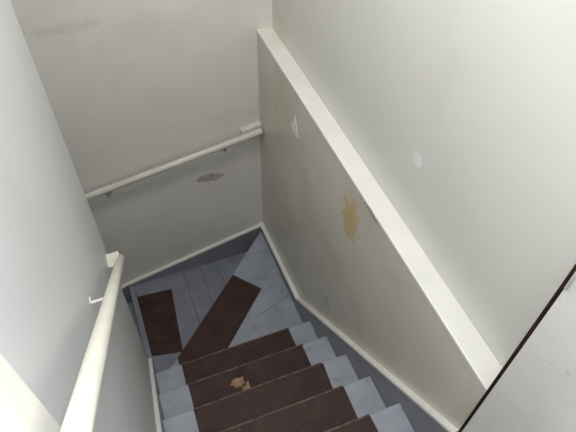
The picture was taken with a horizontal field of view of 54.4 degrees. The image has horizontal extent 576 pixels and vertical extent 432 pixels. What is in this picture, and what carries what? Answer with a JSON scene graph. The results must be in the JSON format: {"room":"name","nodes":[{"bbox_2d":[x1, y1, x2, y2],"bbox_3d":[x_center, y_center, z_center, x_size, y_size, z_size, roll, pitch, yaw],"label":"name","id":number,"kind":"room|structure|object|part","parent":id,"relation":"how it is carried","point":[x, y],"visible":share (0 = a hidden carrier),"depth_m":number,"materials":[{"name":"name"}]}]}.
{"room":"stairwell","nodes":[
{"label":"stairwell","id":0,"kind":"room"},
{"bbox_2d":[0,0,156,431],"bbox_3d":[-0.255,1.287,1.493,0.100,4.850,2.930,-16,52,-14],"label":"wall","id":1,"kind":"structure","parent":0,"point":[53,251],"depth_m":1.07,"materials":[{"name":"white paint"}]},
{"bbox_2d":[0,353,60,431],"bbox_3d":[-0.249,0.466,0.822,0.020,2.065,0.098,-16,52,-14],"label":"door frame","id":2,"kind":"structure","parent":1,"relation":"attached to","point":[21,410],"depth_m":0.50,"materials":[{"name":"white paint"}]},
{"bbox_2d":[60,251,123,431],"bbox_3d":[-0.427,0.192,1.297,0.070,1.348,1.274,-16,52,-14],"label":"handrail","id":3,"kind":"object","parent":1,"relation":"attached to","point":[80,414],"visible":0.99,"depth_m":0.71,"materials":[{"name":"beige paint"}]},
{"bbox_2d":[149,358,161,431],"bbox_3d":[-0.532,0.841,2.297,0.017,1.064,1.130,-16,52,-14],"label":"trim","id":4,"kind":"structure","parent":1,"relation":"attached to","point":[154,391],"depth_m":2.51,"materials":[{"name":"white paint"}]},
{"bbox_2d":[153,366,164,431],"bbox_3d":[-0.541,1.060,2.554,0.010,1.715,1.130,-16,52,-14],"label":"baseboard","id":5,"kind":"structure","parent":1,"relation":"attached to","point":[157,388],"depth_m":2.67,"materials":[{"name":"grey paint"}]},
{"bbox_2d":[10,0,271,285],"bbox_3d":[-1.479,-0.265,2.783,3.155,4.850,0.100,-16,52,-14],"label":"wall","id":6,"kind":"structure","parent":0,"point":[132,87],"depth_m":2.85,"materials":[{"name":"white paint"}]},
{"bbox_2d":[85,121,262,200],"bbox_3d":[-0.931,-0.186,3.065,1.678,0.319,0.073,-16,52,-14],"label":"handrail","id":7,"kind":"object","parent":6,"relation":"attached to","point":[253,130],"visible":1,"depth_m":3.09,"materials":[{"name":"beige paint"}]},
{"bbox_2d":[121,224,259,288],"bbox_3d":[-1.577,0.838,3.940,2.950,1.181,0.022,-16,52,-14],"label":"trim","id":8,"kind":"structure","parent":6,"relation":"attached to","point":[219,243],"depth_m":3.82,"materials":[{"name":"white paint"}]},
{"bbox_2d":[122,228,259,302],"bbox_3d":[-1.579,0.911,4.028,2.950,1.386,0.020,-16,52,-14],"label":"baseboard","id":9,"kind":"structure","parent":6,"relation":"attached to","point":[241,244],"depth_m":3.88,"materials":[{"name":"grey paint"}]},
{"bbox_2d":[196,173,224,182],"bbox_3d":[-0.463,-0.231,3.357,0.191,0.068,0.001,-16,52,-14],"label":"scuff mark","id":10,"kind":"object","parent":6,"relation":"attached to","point":[212,176],"visible":1,"depth_m":3.36,"materials":[{"name":"grey paint"}]},
{"bbox_2d":[257,34,484,429],"bbox_3d":[0.219,0.721,3.272,0.080,2.882,1.959,-16,52,-14],"label":"wall","id":11,"kind":"structure","parent":0,"point":[339,261],"depth_m":2.39,"materials":[{"name":"beige paint"}]},
{"bbox_2d":[292,117,297,137],"bbox_3d":[0.033,-0.413,2.575,0.002,0.115,0.085,-16,52,-14],"label":"paint","id":12,"kind":"object","parent":11,"relation":"attached to","point":[294,126],"visible":1,"depth_m":2.58,"materials":[{"name":"paint"}]},
{"bbox_2d":[260,227,447,431],"bbox_3d":[0.176,0.544,3.037,0.020,1.668,1.955,-16,52,-14],"label":"baseboard","id":13,"kind":"structure","parent":11,"relation":"attached to","point":[390,394],"depth_m":2.43,"materials":[{"name":"grey paint"}]},
{"bbox_2d":[259,222,458,431],"bbox_3d":[0.178,0.376,2.837,0.025,1.170,1.955,-16,52,-14],"label":"trim","id":14,"kind":"structure","parent":11,"relation":"attached to","point":[416,399],"depth_m":2.45,"materials":[{"name":"white paint"}]},
{"bbox_2d":[364,202,377,222],"bbox_3d":[0.295,-0.015,2.003,0.001,0.029,0.110,-16,52,-14],"label":"chip","id":15,"kind":"object","parent":11,"relation":"attached to","point":[365,203],"visible":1,"depth_m":2.00,"materials":[{"name":"white paint"}]},
{"bbox_2d":[257,27,501,391],"bbox_3d":[0.240,-0.215,2.165,0.083,0.018,1.959,-16,52,-14],"label":"wall ledge","id":16,"kind":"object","parent":11,"relation":"on","point":[484,365],"depth_m":1.94,"materials":[{"name":"white paint"}]},
{"bbox_2d":[272,0,575,367],"bbox_3d":[0.642,0.698,2.010,0.100,4.850,3.740,-16,52,-14],"label":"wall","id":17,"kind":"structure","parent":0,"point":[484,91],"depth_m":1.50,"materials":[{"name":"white paint"}]},
{"bbox_2d":[413,152,421,167],"bbox_3d":[0.405,-0.175,1.750,0.001,0.055,0.049,-16,52,-14],"label":"paint patch","id":18,"kind":"object","parent":17,"relation":"attached to","point":[417,157],"visible":1,"depth_m":1.75,"materials":[{"name":"white paint"}]},
{"bbox_2d":[458,264,575,431],"bbox_3d":[0.601,0.148,1.174,0.092,2.165,0.008,-16,52,-14],"label":"door frame","id":19,"kind":"structure","parent":17,"relation":"attached to","point":[558,292],"depth_m":1.32,"materials":[{"name":"brown wood"}]},
{"bbox_2d":[462,271,575,431],"bbox_3d":[0.712,0.408,0.896,0.042,2.033,0.770,-16,52,-14],"label":"door","id":20,"kind":"structure","parent":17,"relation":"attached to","point":[536,392],"depth_m":1.29,"materials":[{"name":"white paint"}]},
{"bbox_3d":[0.558,0.127,1.103,0.008,0.060,0.008,-16,52,-14],"label":"hinge","id":21,"kind":"part","parent":20,"relation":"part of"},
{"bbox_3d":[0.502,1.644,1.292,1.020,0.150,1.630,-16,52,-14],"label":"floor","id":22,"kind":"structure","parent":0,"visible":0},
{"bbox_2d":[134,232,414,431],"bbox_3d":[-0.229,0.696,2.826,0.920,1.292,2.090,-16,52,-14],"label":"staircase","id":23,"kind":"structure","parent":22,"relation":"attached to","point":[231,348],"depth_m":3.01,"materials":[{"name":"blue paint"}]},
{"bbox_2d":[127,285,155,371],"bbox_3d":[-1.321,1.160,3.807,0.880,0.900,0.784,-16,52,-14],"label":"baseboard","id":24,"kind":"structure","parent":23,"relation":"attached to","point":[134,308],"depth_m":3.67,"materials":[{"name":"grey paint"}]}
]}

